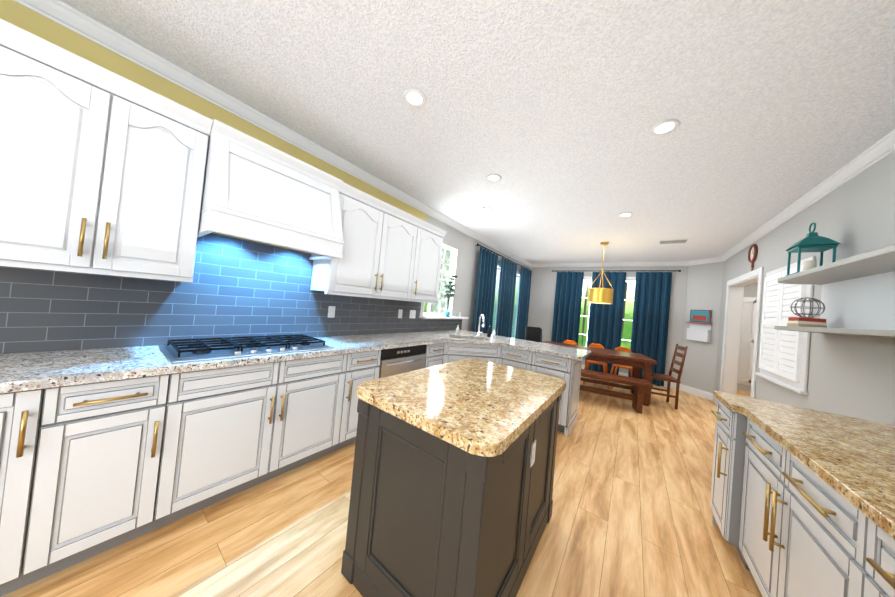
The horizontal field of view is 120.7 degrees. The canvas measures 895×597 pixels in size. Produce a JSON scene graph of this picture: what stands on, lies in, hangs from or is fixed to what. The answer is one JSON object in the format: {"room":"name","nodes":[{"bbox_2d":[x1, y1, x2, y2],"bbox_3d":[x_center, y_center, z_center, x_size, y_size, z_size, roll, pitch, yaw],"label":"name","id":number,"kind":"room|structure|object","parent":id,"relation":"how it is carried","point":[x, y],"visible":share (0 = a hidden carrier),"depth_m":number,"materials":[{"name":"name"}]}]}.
{"room":"kitchen","nodes":[
{"label":"kitchen","id":0,"kind":"room"},
{"bbox_2d":[0,0,529,353],"bbox_3d":[-0.524,0.030,3.751,0.158,2.770,9.850,4,-1,36],"label":"wall","id":1,"kind":"structure","parent":0,"point":[239,287],"depth_m":1.87,"materials":[{"name":"tile"}]},
{"bbox_2d":[0,19,212,278],"bbox_3d":[-1.916,-0.660,1.376,0.319,0.997,0.812,4,-1,36],"label":"upper cabinet","id":2,"kind":"object","parent":1,"relation":"attached to","point":[102,170],"depth_m":1.28,"materials":[{"name":"white wood"}]},
{"bbox_2d":[198,119,343,259],"bbox_3d":[-1.328,-0.739,1.997,0.519,0.707,0.866,4,-1,36],"label":"range hood","id":3,"kind":"object","parent":1,"relation":"attached to","point":[254,189],"visible":0.9,"depth_m":1.79,"materials":[{"name":"white wood"}]},
{"bbox_2d":[328,306,334,317],"bbox_3d":[-1.218,0.141,2.674,0.008,0.120,0.075,4,-1,36],"label":"wall outlet plate","id":4,"kind":"object","parent":1,"relation":"attached to","point":[331,311],"depth_m":2.67,"materials":[{"name":"white plastic"}]},
{"bbox_2d":[310,183,423,298],"bbox_3d":[-0.833,-0.531,2.862,0.319,0.997,1.135,4,-1,36],"label":"upper cabinet","id":5,"kind":"object","parent":1,"relation":"attached to","point":[381,249],"depth_m":2.66,"materials":[{"name":"white wood"}]},
{"bbox_2d":[398,309,402,317],"bbox_3d":[-0.642,0.210,3.465,0.008,0.120,0.075,4,-1,36],"label":"wall outlet plate","id":6,"kind":"object","parent":1,"relation":"attached to","point":[400,311],"depth_m":3.46,"materials":[{"name":"white plastic"}]},
{"bbox_2d":[409,310,415,317],"bbox_3d":[-0.500,0.227,3.660,0.008,0.120,0.120,4,-1,36],"label":"wall outlet plate","id":7,"kind":"object","parent":1,"relation":"attached to","point":[412,312],"depth_m":3.65,"materials":[{"name":"white plastic"}]},
{"bbox_2d":[416,223,443,302],"bbox_3d":[-0.397,-0.479,3.462,0.319,0.997,0.599,4,-1,36],"label":"upper cabinet","id":8,"kind":"object","parent":1,"relation":"attached to","point":[427,287],"depth_m":3.41,"materials":[{"name":"white wood"}]},
{"bbox_2d":[419,244,467,318],"bbox_3d":[-0.025,-0.277,4.294,0.280,1.226,1.210,4,-1,36],"label":"window","id":9,"kind":"structure","parent":1,"relation":"in","point":[452,269],"depth_m":4.38,"materials":[{"name":"white wood"}]},
{"bbox_2d":[442,275,457,316],"bbox_3d":[0.028,-0.046,4.263,0.209,0.702,0.327,4,-1,36],"label":"potted plant","id":10,"kind":"object","parent":9,"relation":"on","point":[450,290],"visible":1,"depth_m":4.23,"materials":[{"name":"teal plant"}]},
{"bbox_2d":[13,0,894,266],"bbox_3d":[1.185,-1.185,2.519,3.910,0.084,9.700,4,-1,36],"label":"crown molding","id":11,"kind":"structure","parent":1,"relation":"attached to","point":[73,19],"depth_m":2.00,"materials":[{"name":"white wood"}]},
{"bbox_2d":[495,262,500,323],"bbox_3d":[0.958,0.252,5.783,0.168,2.180,1.240,4,-1,36],"label":"window","id":12,"kind":"structure","parent":1,"relation":"in","point":[499,264],"depth_m":5.99,"materials":[{"name":"white"}]},
{"bbox_2d":[492,268,500,331],"bbox_3d":[1.127,0.036,5.971,0.035,1.471,0.185,4,-1,36],"label":"window blinds","id":13,"kind":"object","parent":12,"relation":"attached to","point":[495,312],"depth_m":6.01,"materials":[{"name":"white plastic"}]},
{"bbox_2d":[475,243,531,270],"bbox_3d":[1.484,-0.918,6.159,0.119,0.044,3.240,4,-1,36],"label":"curtain rod","id":14,"kind":"object","parent":1,"relation":"attached to","point":[477,243],"depth_m":5.64,"materials":[{"name":"black metal"}]},
{"bbox_2d":[473,247,500,334],"bbox_3d":[0.755,0.288,5.228,0.134,2.520,0.830,4,-1,36],"label":"curtain","id":15,"kind":"object","parent":14,"relation":"hanging from","point":[488,261],"depth_m":5.21,"materials":[{"name":"blue fabric"}]},
{"bbox_2d":[497,257,520,337],"bbox_3d":[1.383,0.363,6.091,0.134,2.520,0.970,4,-1,36],"label":"curtain","id":16,"kind":"object","parent":14,"relation":"hanging from","point":[505,306],"depth_m":6.08,"materials":[{"name":"blue fabric"}]},
{"bbox_2d":[514,267,531,339],"bbox_3d":[2.079,0.445,7.046,0.134,2.520,0.840,4,-1,36],"label":"curtain","id":17,"kind":"object","parent":14,"relation":"hanging from","point":[524,291],"depth_m":6.94,"materials":[{"name":"blue fabric"}]},
{"bbox_2d":[511,276,519,336],"bbox_3d":[1.850,0.215,6.973,0.035,1.653,0.254,4,-1,36],"label":"window blinds","id":18,"kind":"object","parent":1,"relation":"attached to","point":[516,276],"depth_m":7.03,"materials":[{"name":"white plastic"}]},
{"bbox_2d":[581,365,717,404],"bbox_3d":[2.408,1.639,4.483,3.910,0.135,4.700,4,-1,36],"label":"baseboard","id":19,"kind":"structure","parent":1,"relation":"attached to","point":[699,393],"depth_m":5.24,"materials":[{"name":"white"}]},
{"bbox_2d":[1,376,761,596],"bbox_3d":[2.540,1.728,2.396,7.200,0.100,12.100,4,-1,36],"label":"floor","id":20,"kind":"structure","parent":0,"point":[632,513],"depth_m":1.55,"materials":[{"name":"brown wood"}]},
{"bbox_2d":[341,393,561,596],"bbox_3d":[0.133,0.993,1.521,0.732,0.888,1.132,4,-1,36],"label":"kitchen island","id":21,"kind":"object","parent":20,"relation":"on","point":[430,515],"visible":0.67,"depth_m":1.09,"materials":[{"name":"grey"}]},
{"bbox_2d":[356,358,565,456],"bbox_3d":[0.176,0.525,1.530,0.790,0.045,1.190,4,-1,36],"label":"island countertop","id":22,"kind":"structure","parent":21,"relation":"on","point":[479,407],"depth_m":1.22,"materials":[{"name":"stone"}]},
{"bbox_2d":[525,326,541,342],"bbox_3d":[1.450,1.053,4.277,0.472,1.122,0.472,5,-1,8],"label":"counter stool","id":23,"kind":"object","parent":20,"relation":"on","point":[533,334],"visible":0.23,"depth_m":4.48,"materials":[{"name":"black leather"}]},
{"bbox_2d":[558,362,581,436],"bbox_3d":[1.193,1.127,3.423,0.954,0.890,0.662,4,-1,36],"label":"base cabinet","id":24,"kind":"object","parent":20,"relation":"on","point":[568,410],"depth_m":2.96,"materials":[{"name":"grey wood"}]},
{"bbox_2d":[0,330,591,596],"bbox_3d":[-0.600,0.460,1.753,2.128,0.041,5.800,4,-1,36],"label":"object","id":25,"kind":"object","parent":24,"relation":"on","point":[102,449],"depth_m":1.37,"materials":[{"name":"white wood"}]},
{"bbox_2d":[158,334,333,363],"bbox_3d":[-1.410,0.340,1.882,0.510,0.052,0.920,4,-1,36],"label":"cooktop","id":26,"kind":"object","parent":25,"relation":"in","point":[226,348],"depth_m":1.71,"materials":[{"name":"silver metal"}]},
{"bbox_2d":[476,314,484,336],"bbox_3d":[0.519,0.407,3.885,0.191,0.354,0.218,4,-1,36],"label":"faucet","id":27,"kind":"object","parent":25,"relation":"on","point":[482,315],"depth_m":3.94,"materials":[{"name":"silver metal"}]},
{"bbox_2d":[563,340,576,344],"bbox_3d":[2.673,1.344,5.590,0.474,0.819,0.484,5,-1,24],"label":"cafe chair","id":28,"kind":"object","parent":20,"relation":"on","point":[570,342],"visible":0.21,"depth_m":5.79,"materials":[{"name":"orange metal"}]},
{"bbox_2d":[583,343,609,388],"bbox_3d":[3.146,1.384,5.377,0.474,0.819,0.484,5,-1,24],"label":"cafe chair","id":29,"kind":"object","parent":20,"relation":"on","point":[588,362],"visible":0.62,"depth_m":5.39,"materials":[{"name":"orange metal"}]},
{"bbox_2d":[543,341,656,405],"bbox_3d":[2.758,1.363,4.904,1.780,0.765,0.860,5,-1,24],"label":"dining table","id":30,"kind":"object","parent":20,"relation":"on","point":[636,362],"visible":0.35,"depth_m":4.51,"materials":[{"name":"brown wood"}]},
{"bbox_2d":[579,369,652,413],"bbox_3d":[2.454,1.472,4.227,1.440,0.465,0.330,5,-1,24],"label":"bench","id":31,"kind":"object","parent":20,"relation":"on","point":[639,385],"visible":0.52,"depth_m":4.04,"materials":[{"name":"brown wood"}]},
{"bbox_2d":[610,347,631,388],"bbox_3d":[3.591,1.421,5.176,0.474,0.819,0.484,5,-1,24],"label":"cafe chair","id":32,"kind":"object","parent":20,"relation":"on","point":[625,349],"visible":0.4,"depth_m":5.26,"materials":[{"name":"orange metal"}]},
{"bbox_2d":[642,344,687,409],"bbox_3d":[3.765,1.303,4.447,0.486,1.052,0.420,5,-1,24],"label":"chair","id":33,"kind":"object","parent":20,"relation":"on","point":[669,378],"visible":0.71,"depth_m":4.32,"materials":[{"name":"brown wood"}]},
{"bbox_2d":[710,398,745,550],"bbox_3d":[2.132,1.175,1.443,0.811,0.890,0.429,4,-1,36],"label":"base cabinet","id":34,"kind":"object","parent":20,"relation":"on","point":[729,458],"depth_m":1.56,"materials":[{"name":"grey wood"}]},
{"bbox_2d":[738,430,841,596],"bbox_3d":[1.763,1.130,0.885,0.751,0.890,1.033,4,-1,36],"label":"base cabinet","id":35,"kind":"object","parent":20,"relation":"on","point":[802,501],"depth_m":1.11,"materials":[{"name":"grey wood"}]},
{"bbox_2d":[714,390,894,569],"bbox_3d":[1.764,0.662,0.901,0.826,0.041,1.842,4,-1,36],"label":"countertop","id":36,"kind":"structure","parent":35,"relation":"on","point":[846,461],"depth_m":1.04,"materials":[{"name":"beige stone"}]},
{"bbox_2d":[834,518,894,596],"bbox_3d":[1.370,1.083,0.346,0.751,0.890,0.547,4,-1,36],"label":"base cabinet","id":37,"kind":"object","parent":20,"relation":"on","point":[862,572],"depth_m":0.76,"materials":[{"name":"grey wood"}]},
{"bbox_2d":[59,0,894,263],"bbox_3d":[1.133,-1.281,2.565,4.360,0.100,10.300,4,-1,36],"label":"ceiling","id":38,"kind":"structure","parent":0,"point":[551,113],"depth_m":1.63,"materials":[{"name":"white paint"}]},
{"bbox_2d":[402,88,425,107],"bbox_3d":[-0.226,-1.366,1.739,0.164,0.012,0.164,4,-1,36],"label":"recessed light","id":39,"kind":"object","parent":38,"relation":"in","point":[414,98],"visible":1,"depth_m":1.74,"materials":[{"name":"white plastic"}]},
{"bbox_2d":[481,207,492,211],"bbox_3d":[0.561,-1.257,3.599,0.164,0.012,0.164,4,-1,36],"label":"recessed light","id":40,"kind":"object","parent":38,"relation":"in","point":[486,209],"visible":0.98,"depth_m":3.60,"materials":[{"name":"white plastic"}]},
{"bbox_2d":[486,174,501,181],"bbox_3d":[0.492,-1.281,2.709,0.164,0.012,0.164,4,-1,36],"label":"recessed light","id":41,"kind":"object","parent":38,"relation":"in","point":[493,178],"visible":1,"depth_m":2.70,"materials":[{"name":"white plastic"}]},
{"bbox_2d":[588,242,613,303],"bbox_3d":[2.836,-0.469,4.664,0.400,1.118,0.400,4,-1,36],"label":"pendant lamp","id":42,"kind":"object","parent":38,"relation":"hanging from","point":[599,295],"visible":1,"depth_m":4.52,"materials":[{"name":"gold metal"}]},
{"bbox_2d":[618,212,632,216],"bbox_3d":[2.338,-1.098,3.345,0.164,0.012,0.164,4,-1,36],"label":"recessed light","id":43,"kind":"object","parent":38,"relation":"in","point":[627,214],"visible":1,"depth_m":3.34,"materials":[{"name":"white plastic"}]},
{"bbox_2d":[650,119,679,135],"bbox_3d":[1.532,-1.203,1.796,0.164,0.012,0.164,4,-1,36],"label":"recessed light","id":44,"kind":"object","parent":38,"relation":"in","point":[665,127],"visible":1,"depth_m":1.79,"materials":[{"name":"white plastic"}]},
{"bbox_2d":[658,239,688,243],"bbox_3d":[3.753,-0.947,4.237,0.380,0.016,0.220,4,-1,36],"label":"ceiling vent","id":45,"kind":"object","parent":38,"relation":"in","point":[673,241],"visible":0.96,"depth_m":4.21,"materials":[{"name":"white metal"}]},
{"bbox_2d":[528,266,687,378],"bbox_3d":[3.792,0.484,6.582,3.510,2.770,0.150,4,-1,36],"label":"wall","id":46,"kind":"structure","parent":0,"point":[542,297],"depth_m":6.47,"materials":[{"name":"grey paint"}]},
{"bbox_2d":[580,276,635,345],"bbox_3d":[3.976,0.493,6.436,2.280,2.080,0.168,4,-1,36],"label":"window frames","id":47,"kind":"structure","parent":46,"relation":"in","point":[628,279],"depth_m":6.64,"materials":[{"name":"white wood"}]},
{"bbox_2d":[552,270,680,271],"bbox_3d":[4.018,-0.680,6.351,2.682,0.044,0.118,4,-1,36],"label":"curtain rod","id":48,"kind":"object","parent":46,"relation":"attached to","point":[608,271],"depth_m":5.89,"materials":[{"name":"black metal"}]},
{"bbox_2d":[551,272,583,344],"bbox_3d":[3.177,0.542,6.809,0.660,2.520,0.132,4,-1,36],"label":"curtain","id":49,"kind":"object","parent":48,"relation":"hanging from","point":[569,285],"depth_m":6.82,"materials":[{"name":"blue fabric"}]},
{"bbox_2d":[585,272,625,374],"bbox_3d":[3.888,0.598,6.286,0.710,2.520,0.132,4,-1,36],"label":"curtain","id":50,"kind":"object","parent":48,"relation":"hanging from","point":[605,320],"depth_m":6.26,"materials":[{"name":"blue fabric"}]},
{"bbox_2d":[629,272,671,385],"bbox_3d":[4.584,0.652,5.775,0.640,2.520,0.132,4,-1,36],"label":"curtain","id":51,"kind":"object","parent":48,"relation":"hanging from","point":[650,321],"depth_m":5.76,"materials":[{"name":"blue fabric"}]},
{"bbox_2d":[680,262,723,392],"bbox_3d":[5.365,0.603,5.230,0.400,2.770,0.636,5,-1,-9],"label":"wall","id":52,"kind":"structure","parent":0,"point":[704,287],"depth_m":5.15,"materials":[{"name":"grey paint"}]},
{"bbox_2d":[686,309,712,341],"bbox_3d":[5.121,0.544,5.193,0.098,0.640,0.420,5,-1,-9],"label":"shelf","id":53,"kind":"object","parent":52,"relation":"attached to","point":[699,329],"visible":0.96,"depth_m":5.17,"materials":[{"name":"white"}]},
{"bbox_2d":[737,283,757,391],"bbox_3d":[7.504,0.809,5.712,2.430,2.770,0.150,4,-1,36],"label":"wall","id":54,"kind":"structure","parent":0,"point":[750,290],"depth_m":5.96,"materials":[{"name":"grey paint"}]},
{"bbox_2d":[737,297,756,384],"bbox_3d":[7.091,0.991,5.872,1.140,2.040,0.048,4,-1,36],"label":"door","id":55,"kind":"structure","parent":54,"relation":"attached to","point":[747,341],"depth_m":5.93,"materials":[{"name":"white wood"}]},
{"bbox_2d":[715,151,894,424],"bbox_3d":[2.518,0.259,1.051,0.150,2.770,9.400,4,-1,36],"label":"wall","id":56,"kind":"structure","parent":0,"point":[851,376],"depth_m":2.04,"materials":[{"name":"grey paint"}]},
{"bbox_2d":[719,267,763,397],"bbox_3d":[4.573,0.762,3.901,0.190,2.255,1.530,4,-1,36],"label":"door frame","id":57,"kind":"structure","parent":56,"relation":"attached to","point":[731,342],"depth_m":4.41,"materials":[{"name":"white wood"}]},
{"bbox_2d":[748,244,757,270],"bbox_3d":[4.390,-0.585,3.667,0.032,0.395,0.270,4,-1,36],"label":"wall clock","id":58,"kind":"object","parent":56,"relation":"attached to","point":[752,252],"visible":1,"depth_m":3.65,"materials":[{"name":"brown wood"}]},
{"bbox_2d":[755,256,815,394],"bbox_3d":[3.680,0.284,2.806,0.048,1.300,1.080,4,-1,36],"label":"window shutters","id":59,"kind":"object","parent":56,"relation":"attached to","point":[784,358],"visible":0.92,"depth_m":2.72,"materials":[{"name":"white wood"}]},
{"bbox_2d":[774,245,894,337],"bbox_3d":[2.343,-0.032,1.175,0.306,0.462,2.867,4,-1,36],"label":"shelf unit","id":60,"kind":"object","parent":56,"relation":"attached to","point":[858,295],"visible":1,"depth_m":1.79,"materials":[{"name":"grey wood"}]},
{"bbox_2d":[787,317,826,327],"bbox_3d":[3.019,0.206,2.142,0.140,0.083,0.200,4,-1,36],"label":"books","id":61,"kind":"object","parent":60,"relation":"on","point":[804,322],"visible":0.9,"depth_m":2.08,"materials":[{"name":"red paper"}]},
{"bbox_2d":[790,297,824,317],"bbox_3d":[3.030,0.077,2.144,0.175,0.175,0.175,4,-1,36],"label":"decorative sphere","id":62,"kind":"object","parent":61,"relation":"on","point":[810,308],"visible":0.98,"depth_m":2.13,"materials":[{"name":"grey metal"}]},
{"bbox_2d":[785,222,840,275],"bbox_3d":[3.076,-0.412,2.154,0.214,0.465,0.214,4,-1,36],"label":"lantern","id":63,"kind":"object","parent":60,"relation":"on","point":[812,242],"visible":0.88,"depth_m":2.13,"materials":[{"name":"teal metal"}]},
{"label":"outside","id":64,"kind":"structure","parent":0,"visible":0},
{"bbox_2d":[426,248,449,312],"bbox_3d":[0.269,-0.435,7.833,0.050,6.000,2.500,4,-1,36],"label":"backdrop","id":65,"kind":"structure","parent":64,"point":[434,307],"depth_m":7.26,"materials":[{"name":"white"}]},
{"bbox_2d":[424,270,634,348],"bbox_3d":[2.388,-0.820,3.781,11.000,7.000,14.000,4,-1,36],"label":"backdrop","id":66,"kind":"structure","parent":64,"point":[627,312],"depth_m":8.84,"materials":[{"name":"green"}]}
]}

